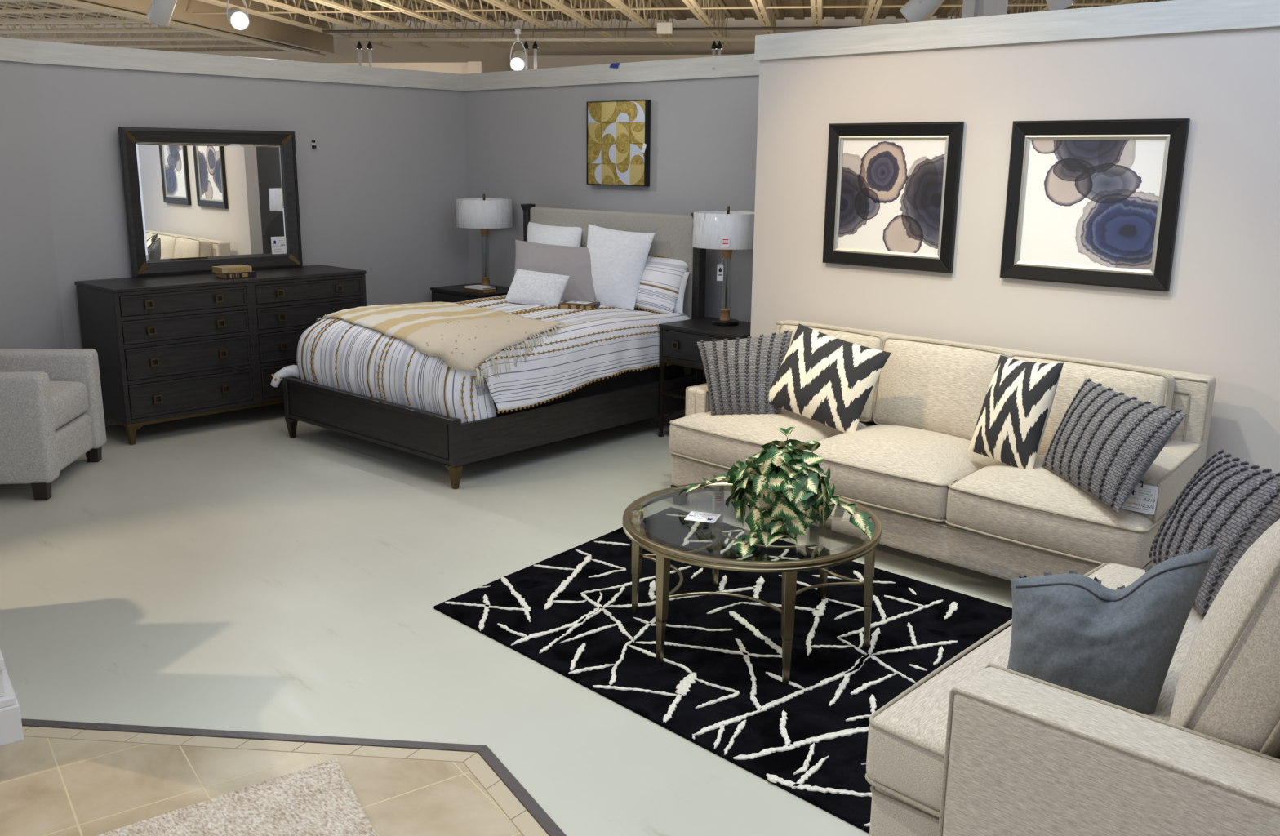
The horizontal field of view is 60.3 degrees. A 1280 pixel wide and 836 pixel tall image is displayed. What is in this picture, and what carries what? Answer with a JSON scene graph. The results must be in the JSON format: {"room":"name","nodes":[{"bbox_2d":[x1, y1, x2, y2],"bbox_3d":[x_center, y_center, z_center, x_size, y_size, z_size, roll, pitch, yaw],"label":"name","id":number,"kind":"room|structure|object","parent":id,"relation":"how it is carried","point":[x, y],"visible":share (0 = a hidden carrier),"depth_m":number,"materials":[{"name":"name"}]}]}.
{"room":"store","nodes":[
{"label":"store","id":0,"kind":"room"},
{"bbox_2d":[0,60,65,349],"bbox_3d":[-4.486,-0.632,4.816,0.120,2.330,4.200,7,15,24],"label":"wall","id":1,"kind":"structure","parent":0,"point":[31,314],"depth_m":6.45,"materials":[{"name":"grey paint"}]},
{"bbox_2d":[0,36,35,63],"bbox_3d":[-4.411,-1.697,4.535,0.020,0.127,4.200,7,15,24],"label":"trim","id":2,"kind":"structure","parent":1,"relation":"attached to","point":[15,50],"depth_m":6.28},
{"bbox_2d":[34,63,469,426],"bbox_3d":[-2.461,-1.319,7.834,0.120,2.330,3.250,13,18,42],"label":"wall","id":3,"kind":"structure","parent":0,"point":[385,173],"depth_m":7.80,"materials":[{"name":"grey paint"}]},
{"bbox_2d":[33,40,464,90],"bbox_3d":[-2.447,-2.369,7.485,0.020,0.127,3.110,13,18,42],"label":"trim","id":4,"kind":"structure","parent":3,"relation":"attached to","point":[46,52],"depth_m":7.24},
{"bbox_2d":[327,61,485,74],"bbox_3d":[-3.292,-3.252,14.770,2.530,2.900,0.170,3,13,9],"label":"wall","id":5,"kind":"structure","parent":0,"point":[469,67],"depth_m":14.34,"materials":[{"name":"paint"}]},
{"bbox_2d":[0,15,957,72],"bbox_3d":[-4.945,-4.839,19.126,33.997,3.960,0.200,3,13,9],"label":"wall","id":6,"kind":"structure","parent":0,"point":[495,59],"depth_m":18.34,"materials":[{"name":"beige paint"}]},
{"bbox_2d":[0,25,324,53],"bbox_3d":[-8.828,-6.588,19.189,7.166,0.466,0.124,3,13,9],"label":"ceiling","id":7,"kind":"structure","parent":6,"relation":"attached to","point":[156,27],"depth_m":19.08,"materials":[{"name":"beige metal"}]},
{"bbox_2d":[349,36,755,41],"bbox_3d":[0.177,-3.109,9.037,5.290,0.034,0.034,2,13,6],"label":"track rail","id":8,"kind":"object","parent":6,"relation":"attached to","point":[351,38],"visible":0.65,"depth_m":9.13,"materials":[{"name":"beige metal"}]},
{"bbox_2d":[356,40,362,66],"bbox_3d":[-2.376,-2.999,9.351,0.052,0.388,0.050,13,18,42],"label":"rod","id":9,"kind":"object","parent":8,"relation":"hanging from","point":[359,46],"visible":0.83,"depth_m":9.32,"materials":[{"name":"black paint"}]},
{"bbox_2d":[366,40,373,66],"bbox_3d":[-2.286,-3.026,9.335,0.052,0.328,0.050,13,18,42],"label":"rod","id":10,"kind":"object","parent":8,"relation":"hanging from","point":[369,46],"visible":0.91,"depth_m":9.31,"materials":[{"name":"black paint"}]},
{"bbox_2d":[510,28,526,70],"bbox_3d":[-0.994,-2.996,8.986,0.134,0.336,0.234,-1,13,-6],"label":"track spotlight","id":11,"kind":"object","parent":8,"relation":"hanging from","point":[518,59],"visible":0.98,"depth_m":8.95,"materials":[{"name":"white paint"}]},
{"bbox_2d":[523,40,528,69],"bbox_3d":[-0.951,-2.949,9.202,0.052,0.388,0.050,13,18,42],"label":"rod","id":12,"kind":"object","parent":8,"relation":"hanging from","point":[526,45],"visible":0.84,"depth_m":9.17,"materials":[{"name":"black paint"}]},
{"bbox_2d":[532,40,537,68],"bbox_3d":[-0.873,-3.014,9.178,0.052,0.248,0.050,13,18,42],"label":"rod","id":13,"kind":"object","parent":8,"relation":"hanging from","point":[535,46],"visible":0.91,"depth_m":9.16,"materials":[{"name":"black paint"}]},
{"bbox_2d":[711,40,716,56],"bbox_3d":[0.605,-2.893,9.039,0.052,0.388,0.050,13,18,42],"label":"rod","id":14,"kind":"object","parent":8,"relation":"hanging from","point":[713,46],"visible":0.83,"depth_m":9.00,"materials":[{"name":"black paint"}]},
{"bbox_2d":[716,40,722,56],"bbox_3d":[0.648,-2.941,9.023,0.052,0.288,0.050,13,18,42],"label":"rod","id":15,"kind":"object","parent":8,"relation":"hanging from","point":[719,46],"visible":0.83,"depth_m":8.99,"materials":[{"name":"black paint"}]},
{"bbox_2d":[0,402,1012,835],"bbox_3d":[0.469,-0.076,7.990,22.000,0.100,28.000,13,18,42],"label":"floor","id":16,"kind":"structure","parent":0,"point":[228,571],"depth_m":4.37,"materials":[{"name":"paint"}]},
{"bbox_2d":[0,348,106,500],"bbox_3d":[-3.413,-0.047,5.764,0.880,0.780,0.810,-1,13,-7],"label":"armchair","id":17,"kind":"object","parent":16,"relation":"on","point":[51,410],"visible":1,"depth_m":5.63,"materials":[{"name":"grey fabric"}]},
{"bbox_2d":[49,381,88,430],"bbox_3d":[-3.324,-0.064,5.771,0.659,0.208,0.564,-1,13,-7],"label":"seat cushion","id":18,"kind":"object","parent":17,"relation":"on","point":[69,399],"depth_m":5.83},
{"bbox_2d":[74,264,366,444],"bbox_3d":[-2.665,-0.465,7.236,0.591,0.937,1.692,13,18,42],"label":"dresser","id":19,"kind":"object","parent":16,"relation":"on","point":[174,347],"visible":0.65,"depth_m":6.79,"materials":[{"name":"brown wood"}]},
{"bbox_2d":[117,126,302,277],"bbox_3d":[-2.781,-1.421,7.235,1.144,0.922,0.050,-12,18,-43],"label":"wall mirror","id":20,"kind":"object","parent":19,"relation":"on","point":[197,200],"visible":0.99,"depth_m":7.20,"materials":[{"name":"brown wood"}]},
{"bbox_2d":[135,142,288,262],"bbox_3d":[-2.793,-1.424,7.247,0.976,0.754,0.008,-12,18,-43],"label":"mirror glass","id":21,"kind":"object","parent":20,"relation":"attached to","point":[197,202],"depth_m":7.22,"materials":[{"name":"white"}]},
{"bbox_2d":[271,235,286,253],"bbox_3d":[-2.490,-1.192,7.597,0.108,0.118,0.001,-12,18,-43],"label":"price tag","id":22,"kind":"object","parent":20,"relation":"attached to","point":[278,243],"visible":1,"depth_m":7.60,"materials":[{"name":"white"}]},
{"bbox_2d":[215,271,256,278],"bbox_3d":[-2.591,-0.921,7.061,0.148,0.032,0.205,12,17,40],"label":"book","id":23,"kind":"object","parent":19,"relation":"on","point":[244,274],"visible":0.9,"depth_m":7.01,"materials":[{"name":"paper"}]},
{"bbox_2d":[211,264,252,273],"bbox_3d":[-2.611,-0.953,7.046,0.143,0.036,0.200,13,18,42],"label":"book","id":24,"kind":"object","parent":23,"relation":"on","point":[235,268],"visible":1,"depth_m":7.00,"materials":[{"name":"beige paper"}]},
{"bbox_2d":[0,725,548,835],"bbox_3d":[-3.450,1.481,0.964,3.454,0.006,8.156,13,18,42],"label":"floor","id":25,"kind":"structure","parent":16,"relation":"on","point":[49,786],"depth_m":3.07,"materials":[{"name":"tile"}]},
{"bbox_2d":[0,649,23,746],"bbox_3d":[-2.187,0.830,3.223,0.600,0.262,0.400,-9,16,-35],"label":"pedestal","id":26,"kind":"object","parent":25,"relation":"on","point":[11,723],"visible":1,"depth_m":3.24,"materials":[{"name":"paint"}]},
{"bbox_2d":[96,758,376,835],"bbox_3d":[-1.287,1.183,2.297,1.730,0.010,0.941,-9,16,-36],"label":"rug","id":27,"kind":"object","parent":25,"relation":"on","point":[319,799],"visible":1,"depth_m":2.90,"materials":[{"name":"carpet"}]},
{"bbox_2d":[21,718,566,835],"bbox_3d":[-1.312,0.980,3.187,3.446,0.009,0.760,6,14,21],"label":"trim","id":28,"kind":"structure","parent":16,"relation":"on","point":[548,825],"depth_m":3.27,"materials":[{"name":"grey plastic"}]},
{"bbox_2d":[430,283,509,302],"bbox_3d":[-1.234,-0.647,8.557,0.652,0.715,0.480,13,18,42],"label":"nightstand","id":29,"kind":"object","parent":16,"relation":"on","point":[455,293],"visible":0.12,"depth_m":8.39,"materials":[{"name":"black wood"}]},
{"bbox_2d":[463,288,496,293],"bbox_3d":[-1.204,-0.963,8.287,0.210,0.026,0.142,10,16,36],"label":"book","id":30,"kind":"object","parent":29,"relation":"on","point":[468,290],"visible":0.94,"depth_m":8.23,"materials":[{"name":"paper"}]},
{"bbox_2d":[465,284,495,289],"bbox_3d":[-1.200,-0.983,8.280,0.200,0.014,0.132,12,17,40],"label":"book","id":31,"kind":"object","parent":30,"relation":"on","point":[473,286],"visible":1,"depth_m":8.24,"materials":[{"name":"white paper"}]},
{"bbox_2d":[455,194,513,288],"bbox_3d":[-1.179,-1.339,8.379,0.429,0.715,0.429,13,18,42],"label":"table lamp","id":32,"kind":"object","parent":29,"relation":"on","point":[484,214],"visible":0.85,"depth_m":8.16,"materials":[{"name":"fabric"}]},
{"bbox_2d":[282,204,706,488],"bbox_3d":[-0.881,-0.590,6.891,1.646,1.375,2.084,12,17,40],"label":"bed","id":33,"kind":"object","parent":16,"relation":"on","point":[625,397],"visible":0.46,"depth_m":6.48,"materials":[{"name":"brown wood"}]},
{"bbox_2d":[270,294,690,422],"bbox_3d":[-0.942,-0.435,6.887,1.775,0.495,2.025,12,17,40],"label":"duvet","id":34,"kind":"object","parent":33,"relation":"on","point":[603,341],"visible":0.64,"depth_m":6.25,"materials":[{"name":"white fabric"}]},
{"bbox_2d":[316,302,565,386],"bbox_3d":[-1.149,-0.494,6.576,0.930,0.251,1.804,-11,17,-40],"label":"throw blanket","id":35,"kind":"object","parent":34,"relation":"on","point":[433,328],"visible":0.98,"depth_m":6.18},
{"bbox_2d":[504,268,569,306],"bbox_3d":[-0.677,-0.851,7.240,0.473,0.216,0.182,10,16,35],"label":"lumbar pillow","id":36,"kind":"object","parent":34,"relation":"on","point":[527,286],"visible":0.97,"depth_m":7.17,"materials":[{"name":"white fabric"}]},
{"bbox_2d":[526,222,582,246],"bbox_3d":[-0.623,-1.116,7.758,0.682,0.500,0.221,13,18,42],"label":"square pillow","id":37,"kind":"object","parent":34,"relation":"on","point":[536,233],"visible":0.35,"depth_m":7.71,"materials":[{"name":"white fabric"}]},
{"bbox_2d":[514,240,595,302],"bbox_3d":[-0.595,-0.996,7.535,0.904,0.387,0.219,11,17,37],"label":"pillow","id":38,"kind":"object","parent":34,"relation":"on","point":[575,262],"visible":0.66,"depth_m":7.42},
{"bbox_2d":[558,300,599,310],"bbox_3d":[-0.390,-0.721,7.066,0.235,0.036,0.176,3,13,10],"label":"box","id":39,"kind":"object","parent":34,"relation":"on","point":[563,305],"visible":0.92,"depth_m":6.99,"materials":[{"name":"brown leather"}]},
{"bbox_2d":[586,223,654,310],"bbox_3d":[-0.186,-1.003,7.284,0.575,0.524,0.230,11,16,36],"label":"square pillow","id":40,"kind":"object","parent":34,"relation":"on","point":[618,258],"visible":0.84,"depth_m":7.19,"materials":[{"name":"white fabric"}]},
{"bbox_2d":[634,254,688,313],"bbox_3d":[0.083,-0.871,7.169,0.478,0.381,0.212,11,17,38],"label":"striped sham","id":41,"kind":"object","parent":34,"relation":"on","point":[660,285],"visible":0.76,"depth_m":7.07,"materials":[{"name":"fabric"}]},
{"bbox_2d":[673,271,689,313],"bbox_3d":[0.106,-0.840,7.170,0.515,0.265,0.137,13,18,42],"label":"sleeping pillow","id":42,"kind":"object","parent":34,"relation":"on","point":[678,307],"visible":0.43,"depth_m":7.03,"materials":[{"name":"white fabric"}]},
{"bbox_2d":[657,316,751,436],"bbox_3d":[0.502,-0.215,6.803,0.644,0.715,0.480,13,18,42],"label":"nightstand","id":43,"kind":"object","parent":16,"relation":"on","point":[678,340],"visible":0.38,"depth_m":6.70,"materials":[{"name":"brown wood"}]},
{"bbox_2d":[662,415,684,424],"bbox_3d":[0.504,0.040,6.868,0.604,0.014,0.432,13,18,42],"label":"shelf","id":44,"kind":"object","parent":43,"relation":"attached to","point":[667,421],"depth_m":6.94,"materials":[{"name":"brown wood"}]},
{"bbox_2d":[692,205,754,325],"bbox_3d":[0.528,-0.928,6.714,0.429,0.715,0.429,13,18,42],"label":"table lamp","id":45,"kind":"object","parent":43,"relation":"on","point":[727,230],"visible":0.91,"depth_m":6.50,"materials":[{"name":"fabric"}]},
{"bbox_2d":[433,506,1012,833],"bbox_3d":[0.432,0.774,4.118,2.368,0.014,1.672,13,18,42],"label":"area rug","id":46,"kind":"object","parent":16,"relation":"on","point":[718,686],"visible":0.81,"depth_m":3.96,"materials":[{"name":"carpet"}]},
{"bbox_2d":[622,481,881,684],"bbox_3d":[0.397,0.569,4.022,0.926,0.434,0.926,5,14,18],"label":"coffee table","id":47,"kind":"object","parent":46,"relation":"on","point":[633,518],"visible":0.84,"depth_m":3.78,"materials":[{"name":"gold metal"}]},
{"bbox_2d":[684,511,720,523],"bbox_3d":[0.226,0.357,3.971,0.112,0.001,0.105,5,14,18],"label":"price tag","id":48,"kind":"object","parent":47,"relation":"on","point":[693,515],"visible":1,"depth_m":3.97,"materials":[{"name":"white"}]},
{"bbox_2d":[678,426,874,558],"bbox_3d":[0.395,0.223,3.769,0.757,0.385,0.425,8,15,30],"label":"potted plant","id":49,"kind":"object","parent":47,"relation":"on","point":[780,485],"visible":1,"depth_m":3.67,"materials":[{"name":"green plant"}]},
{"bbox_2d":[669,320,1216,580],"bbox_3d":[1.289,0.126,5.020,2.341,0.884,1.011,13,18,42],"label":"sofa","id":50,"kind":"object","parent":16,"relation":"on","point":[908,460],"visible":0.59,"depth_m":4.64,"materials":[{"name":"beige fabric"}]},
{"bbox_2d":[697,329,792,415],"bbox_3d":[0.489,-0.223,5.400,0.477,0.422,0.229,4,14,15],"label":"woven pillow","id":51,"kind":"object","parent":50,"relation":"on","point":[740,374],"visible":0.97,"depth_m":5.34,"materials":[{"name":"grey fabric"}]},
{"bbox_2d":[669,408,868,467],"bbox_3d":[0.647,0.078,5.469,0.782,0.265,0.716,13,18,42],"label":"seat cushion","id":52,"kind":"object","parent":50,"relation":"on","point":[699,438],"depth_m":5.27,"materials":[{"name":"fabric"}]},
{"bbox_2d":[768,323,891,432],"bbox_3d":[0.871,-0.187,5.199,0.560,0.463,0.241,13,18,42],"label":"zigzag pillow","id":53,"kind":"object","parent":50,"relation":"on","point":[827,380],"visible":1,"depth_m":5.12,"materials":[{"name":"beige fabric"}]},
{"bbox_2d":[780,324,889,422],"bbox_3d":[0.972,-0.237,5.625,0.633,0.444,0.244,13,18,42],"label":"cushion","id":54,"kind":"object","parent":50,"relation":"on","point":[870,340],"depth_m":5.41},
{"bbox_2d":[803,424,995,519],"bbox_3d":[1.188,0.204,4.957,0.775,0.265,0.716,13,18,42],"label":"seat cushion","id":55,"kind":"object","parent":50,"relation":"on","point":[895,472],"depth_m":4.71,"materials":[{"name":"fabric"}]},
{"bbox_2d":[874,338,1013,440],"bbox_3d":[1.427,-0.131,5.194,0.648,0.444,0.244,13,18,42],"label":"cushion","id":56,"kind":"object","parent":50,"relation":"on","point":[931,385],"depth_m":5.11,"materials":[{"name":"fabric"}]},
{"bbox_2d":[968,355,1063,469],"bbox_3d":[1.545,-0.027,4.528,0.216,0.442,0.342,-5,14,-22],"label":"zigzag pillow","id":57,"kind":"object","parent":50,"relation":"on","point":[1014,415],"visible":0.98,"depth_m":4.45,"materials":[{"name":"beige fabric"}]},
{"bbox_2d":[946,454,1168,568],"bbox_3d":[1.734,0.331,4.440,0.821,0.265,0.716,13,18,42],"label":"seat cushion","id":58,"kind":"object","parent":50,"relation":"on","point":[1037,513],"depth_m":4.20,"materials":[{"name":"fabric"}]},
{"bbox_2d":[1011,355,1174,454],"bbox_3d":[1.904,-0.020,4.742,0.698,0.444,0.244,13,18,42],"label":"cushion","id":59,"kind":"object","parent":50,"relation":"on","point":[1156,387],"depth_m":4.61,"materials":[{"name":"fabric"}]},
{"bbox_2d":[1041,377,1186,512],"bbox_3d":[1.755,0.091,4.163,0.246,0.382,0.609,-3,14,-14],"label":"woven pillow","id":60,"kind":"object","parent":50,"relation":"on","point":[1106,440],"visible":1,"depth_m":4.05,"materials":[{"name":"grey fabric"}]},
{"bbox_2d":[1121,480,1158,514],"bbox_3d":[1.823,0.285,4.012,0.114,0.116,0.020,10,16,33],"label":"price tag","id":61,"kind":"object","parent":50,"relation":"on","point":[1143,499],"visible":0.95,"depth_m":4.00,"materials":[{"name":"white"}]},
{"bbox_2d":[961,0,1008,17],"bbox_3d":[2.132,-1.857,6.994,0.220,3.860,0.160,13,18,42],"label":"column","id":62,"kind":"structure","parent":16,"relation":"on","point":[971,8],"depth_m":6.80,"materials":[{"name":"white paint"}]},
{"bbox_2d":[865,519,1279,835],"bbox_3d":[1.375,0.574,2.705,1.020,1.073,1.508,13,18,42],"label":"loveseat","id":63,"kind":"object","parent":16,"relation":"on","point":[982,747],"visible":0.8,"depth_m":2.21,"materials":[{"name":"beige fabric"}]},
{"bbox_2d":[1007,544,1221,713],"bbox_3d":[1.072,0.463,2.531,0.432,0.397,0.219,5,14,20],"label":"pillow","id":64,"kind":"object","parent":63,"relation":"on","point":[1072,631],"visible":0.91,"depth_m":2.46,"materials":[{"name":"blue fabric"}]},
{"bbox_2d":[1148,448,1279,618],"bbox_3d":[1.618,0.289,3.090,0.226,0.428,0.584,2,13,8],"label":"woven pillow","id":65,"kind":"object","parent":63,"relation":"on","point":[1229,503],"visible":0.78,"depth_m":2.96,"materials":[{"name":"grey fabric"}]},
{"bbox_2d":[1168,519,1279,758],"bbox_3d":[1.387,0.441,2.330,0.355,0.616,0.657,13,18,42],"label":"cushion","id":66,"kind":"object","parent":63,"relation":"on","point":[1228,689],"depth_m":2.12,"materials":[{"name":"fabric"}]},
{"bbox_2d":[0,0,1168,26],"bbox_3d":[-5.535,-4.409,8.926,35.956,0.060,19.399,3,13,9],"label":"ceiling","id":67,"kind":"structure","parent":0,"point":[836,12],"depth_m":16.55,"materials":[{"name":"paint"}]},
{"bbox_2d":[0,0,100,13],"bbox_3d":[-9.680,-5.377,13.997,7.166,0.466,0.124,3,13,9],"label":"beam","id":68,"kind":"structure","parent":67,"relation":"attached to","point":[21,11],"depth_m":13.65,"materials":[{"name":"beige metal"}]},
{"bbox_2d":[0,0,151,24],"bbox_3d":[-9.509,-5.619,15.035,7.166,0.466,0.124,3,13,9],"label":"beam","id":69,"kind":"structure","parent":67,"relation":"attached to","point":[39,21],"depth_m":14.77,"materials":[{"name":"beige metal"}]},
{"bbox_2d":[0,0,195,33],"bbox_3d":[-9.339,-5.861,16.074,7.166,0.466,0.124,3,13,9],"label":"beam","id":70,"kind":"structure","parent":67,"relation":"attached to","point":[86,30],"depth_m":15.88,"materials":[{"name":"beige metal"}]},
{"bbox_2d":[0,8,234,40],"bbox_3d":[-9.169,-6.104,17.112,7.166,0.466,0.124,3,13,9],"label":"beam","id":71,"kind":"structure","parent":67,"relation":"attached to","point":[172,37],"depth_m":16.96,"materials":[{"name":"beige metal"}]},
{"bbox_2d":[0,17,269,47],"bbox_3d":[-8.998,-6.346,18.151,7.166,0.466,0.124,3,13,9],"label":"beam","id":72,"kind":"structure","parent":67,"relation":"attached to","point":[86,18],"depth_m":18.01,"materials":[{"name":"beige metal"}]},
{"bbox_2d":[44,0,333,56],"bbox_3d":[-6.350,-4.466,10.398,0.100,0.520,15.998,3,13,9],"label":"beam","id":73,"kind":"structure","parent":67,"relation":"attached to","point":[259,27],"depth_m":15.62,"materials":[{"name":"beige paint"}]},
{"bbox_2d":[197,0,391,48],"bbox_3d":[-5.009,-4.876,12.084,0.124,0.466,11.866,3,13,9],"label":"beam","id":74,"kind":"structure","parent":67,"relation":"attached to","point":[221,3],"depth_m":14.90,"materials":[{"name":"beige metal"}]},
{"bbox_2d":[191,2,1140,13],"bbox_3d":[0.486,-4.814,12.938,12.399,0.022,0.026,3,13,9],"label":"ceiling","id":75,"kind":"structure","parent":74,"relation":"attached to","point":[1098,3],"depth_m":12.97,"materials":[{"name":"beige metal"}]},
{"bbox_2d":[253,0,430,48],"bbox_3d":[-4.367,-4.846,11.986,0.124,0.466,11.866,3,13,9],"label":"beam","id":76,"kind":"structure","parent":67,"relation":"attached to","point":[273,2],"depth_m":14.55,"materials":[{"name":"beige wood"}]},
{"bbox_2d":[310,0,469,48],"bbox_3d":[-3.725,-4.816,11.887,0.124,0.466,11.866,3,13,9],"label":"beam","id":77,"kind":"structure","parent":67,"relation":"attached to","point":[345,8],"depth_m":14.89,"materials":[{"name":"beige wood"}]},
{"bbox_2d":[368,0,510,48],"bbox_3d":[-3.064,-4.785,11.786,0.124,0.466,11.866,3,13,9],"label":"ceiling truss","id":78,"kind":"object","parent":67,"relation":"attached to","point":[384,2],"depth_m":14.74,"materials":[{"name":"beige wood"}]},
{"bbox_2d":[426,0,550,48],"bbox_3d":[-2.412,-4.754,11.686,0.124,0.466,11.866,3,13,9],"label":"ceiling truss","id":79,"kind":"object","parent":67,"relation":"attached to","point":[442,3],"depth_m":14.59,"materials":[{"name":"beige wood"}]},
{"bbox_2d":[146,0,177,26],"bbox_3d":[-3.158,-3.037,7.226,0.258,0.883,0.162,13,18,42],"label":"track spotlight","id":80,"kind":"object","parent":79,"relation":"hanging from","point":[159,12],"visible":1,"depth_m":7.27,"materials":[{"name":"white paint"}]},
{"bbox_2d":[484,0,591,47],"bbox_3d":[-1.771,-4.724,11.588,0.124,0.466,11.866,3,13,9],"label":"ceiling truss","id":81,"kind":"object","parent":67,"relation":"attached to","point":[505,6],"depth_m":14.47,"materials":[{"name":"beige wood"}]},
{"bbox_2d":[226,0,249,30],"bbox_3d":[-2.733,-3.070,7.410,0.141,0.894,0.246,-5,14,-21],"label":"track spotlight","id":82,"kind":"object","parent":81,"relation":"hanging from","point":[239,20],"visible":1,"depth_m":7.43,"materials":[{"name":"white paint"}]},
{"bbox_2d":[542,0,631,47],"bbox_3d":[-1.129,-4.694,11.490,0.124,0.466,11.866,3,13,9],"label":"ceiling truss","id":83,"kind":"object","parent":67,"relation":"attached to","point":[556,4],"depth_m":14.64,"materials":[{"name":"beige wood"}]},
{"bbox_2d":[605,0,676,47],"bbox_3d":[-0.428,-4.661,11.382,0.124,0.466,11.866,3,13,9],"label":"joist","id":84,"kind":"object","parent":67,"relation":"attached to","point":[620,5],"depth_m":14.49,"materials":[{"name":"beige metal"}]},
{"bbox_2d":[322,26,858,32],"bbox_3d":[0.886,-5.113,14.466,10.699,0.038,0.044,3,13,9],"label":"conduit","id":85,"kind":"object","parent":84,"relation":"attached to","point":[788,28],"visible":0.65,"depth_m":14.70,"materials":[{"name":"grey"}]},
{"bbox_2d":[629,0,672,34],"bbox_3d":[0.145,-5.306,14.439,0.572,0.512,0.100,3,13,9],"label":"junction box","id":86,"kind":"object","parent":85,"relation":"attached to","point":[663,28],"visible":0.9,"depth_m":14.41,"materials":[{"name":"white paint"}]},
{"bbox_2d":[682,0,731,47],"bbox_3d":[0.402,-4.622,11.255,0.124,0.466,11.866,3,13,9],"label":"joist","id":87,"kind":"object","parent":67,"relation":"attached to","point":[695,6],"depth_m":14.66,"materials":[{"name":"beige metal"}]},
{"bbox_2d":[750,0,779,34],"bbox_3d":[1.132,-4.588,11.143,0.124,0.466,11.866,3,13,9],"label":"joist","id":88,"kind":"object","parent":67,"relation":"attached to","point":[768,14],"depth_m":14.07,"materials":[{"name":"beige metal"}]},
{"bbox_2d":[810,0,823,30],"bbox_3d":[1.774,-4.558,11.045,0.124,0.466,11.866,3,13,9],"label":"joist","id":89,"kind":"object","parent":67,"relation":"attached to","point":[816,13],"depth_m":13.03,"materials":[{"name":"beige metal"}]},
{"bbox_2d":[857,0,882,26],"bbox_3d":[2.416,-4.527,10.947,0.124,0.466,11.866,3,13,9],"label":"joist","id":90,"kind":"object","parent":67,"relation":"attached to","point":[867,15],"depth_m":13.42,"materials":[{"name":"beige metal"}]},
{"bbox_2d":[899,0,943,22],"bbox_3d":[1.706,-2.799,6.524,0.281,0.921,0.167,5,14,18],"label":"track spotlight","id":91,"kind":"object","parent":90,"relation":"hanging from","point":[914,11],"visible":0.82,"depth_m":6.57,"materials":[{"name":"white paint"}]},
{"bbox_2d":[902,0,943,22],"bbox_3d":[3.057,-4.497,10.848,0.124,0.466,11.866,3,13,9],"label":"joist","id":92,"kind":"object","parent":67,"relation":"attached to","point":[931,15],"depth_m":13.06,"materials":[{"name":"beige metal"}]},
{"bbox_2d":[1045,0,1073,10],"bbox_3d":[2.370,-2.739,6.196,0.218,0.873,0.152,-6,15,-26],"label":"track spotlight","id":93,"kind":"object","parent":92,"relation":"hanging from","point":[1052,5],"visible":0.88,"depth_m":6.24,"materials":[{"name":"white paint"}]},
{"bbox_2d":[946,0,963,18],"bbox_3d":[3.699,-4.467,10.750,0.124,0.466,11.866,3,13,9],"label":"joist","id":94,"kind":"object","parent":67,"relation":"attached to","point":[953,11],"depth_m":15.76,"materials":[{"name":"beige wood"}]},
{"bbox_2d":[1007,0,1048,13],"bbox_3d":[4.370,-4.436,10.647,0.124,0.466,11.866,3,13,9],"label":"joist","id":95,"kind":"object","parent":67,"relation":"attached to","point":[1010,2],"depth_m":14.45,"materials":[{"name":"beige wood"}]},
{"bbox_2d":[1065,0,1138,8],"bbox_3d":[5.062,-4.403,10.541,0.124,0.466,11.866,3,13,9],"label":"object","id":96,"kind":"structure","parent":67,"relation":"attached to","point":[1122,2],"depth_m":12.29,"materials":[{"name":"beige wood"}]},
{"bbox_2d":[464,75,759,413],"bbox_3d":[0.492,-1.143,7.220,5.290,2.330,0.120,13,18,42],"label":"wall","id":97,"kind":"structure","parent":0,"point":[528,145],"depth_m":7.57,"materials":[{"name":"grey paint"}]},
{"bbox_2d":[463,53,759,91],"bbox_3d":[0.499,-2.194,6.878,5.170,0.127,0.020,13,18,42],"label":"trim","id":98,"kind":"structure","parent":97,"relation":"attached to","point":[744,64],"depth_m":7.44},
{"bbox_2d":[586,99,650,186],"bbox_3d":[-0.149,-1.883,7.553,0.578,0.564,0.052,13,18,42],"label":"wall art","id":99,"kind":"object","parent":97,"relation":"attached to","point":[618,131],"visible":1,"depth_m":7.52,"materials":[{"name":"gold paint"}]},
{"bbox_2d":[523,54,731,69],"bbox_3d":[3.446,-3.941,17.159,10.749,3.290,0.140,3,13,9],"label":"wall","id":100,"kind":"structure","parent":0,"point":[544,61],"depth_m":17.38,"materials":[{"name":"paint"}]},
{"bbox_2d":[750,26,1279,473],"bbox_3d":[2.984,-0.407,4.154,6.338,2.355,0.120,13,18,42],"label":"wall","id":101,"kind":"structure","parent":0,"point":[1219,315],"depth_m":4.98,"materials":[{"name":"beige paint"}]},
{"bbox_2d":[822,121,964,273],"bbox_3d":[1.255,-1.119,5.557,0.748,0.718,0.030,13,18,42],"label":"framed picture","id":102,"kind":"object","parent":101,"relation":"attached to","point":[892,188],"visible":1,"depth_m":5.54,"materials":[{"name":"wood"}]},
{"bbox_2d":[838,139,945,254],"bbox_3d":[1.263,-1.121,5.565,0.582,0.552,0.005,13,18,42],"label":"print","id":103,"kind":"object","parent":102,"relation":"attached to","point":[891,193],"depth_m":5.56},
{"bbox_2d":[754,0,1279,60],"bbox_3d":[2.939,-1.484,3.855,6.358,0.129,0.022,13,18,42],"label":"trim","id":104,"kind":"structure","parent":101,"relation":"attached to","point":[1171,16],"depth_m":4.93,"materials":[{"name":"paint"}]},
{"bbox_2d":[1000,118,1190,291],"bbox_3d":[1.988,-0.952,4.885,0.760,0.716,0.030,13,18,42],"label":"framed picture","id":105,"kind":"object","parent":101,"relation":"attached to","point":[1095,202],"visible":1,"depth_m":4.87,"materials":[{"name":"black metal"}]},
{"bbox_2d":[1019,139,1165,270],"bbox_3d":[1.996,-0.954,4.893,0.594,0.550,0.005,13,18,42],"label":"print","id":106,"kind":"object","parent":105,"relation":"attached to","point":[1085,204],"depth_m":4.88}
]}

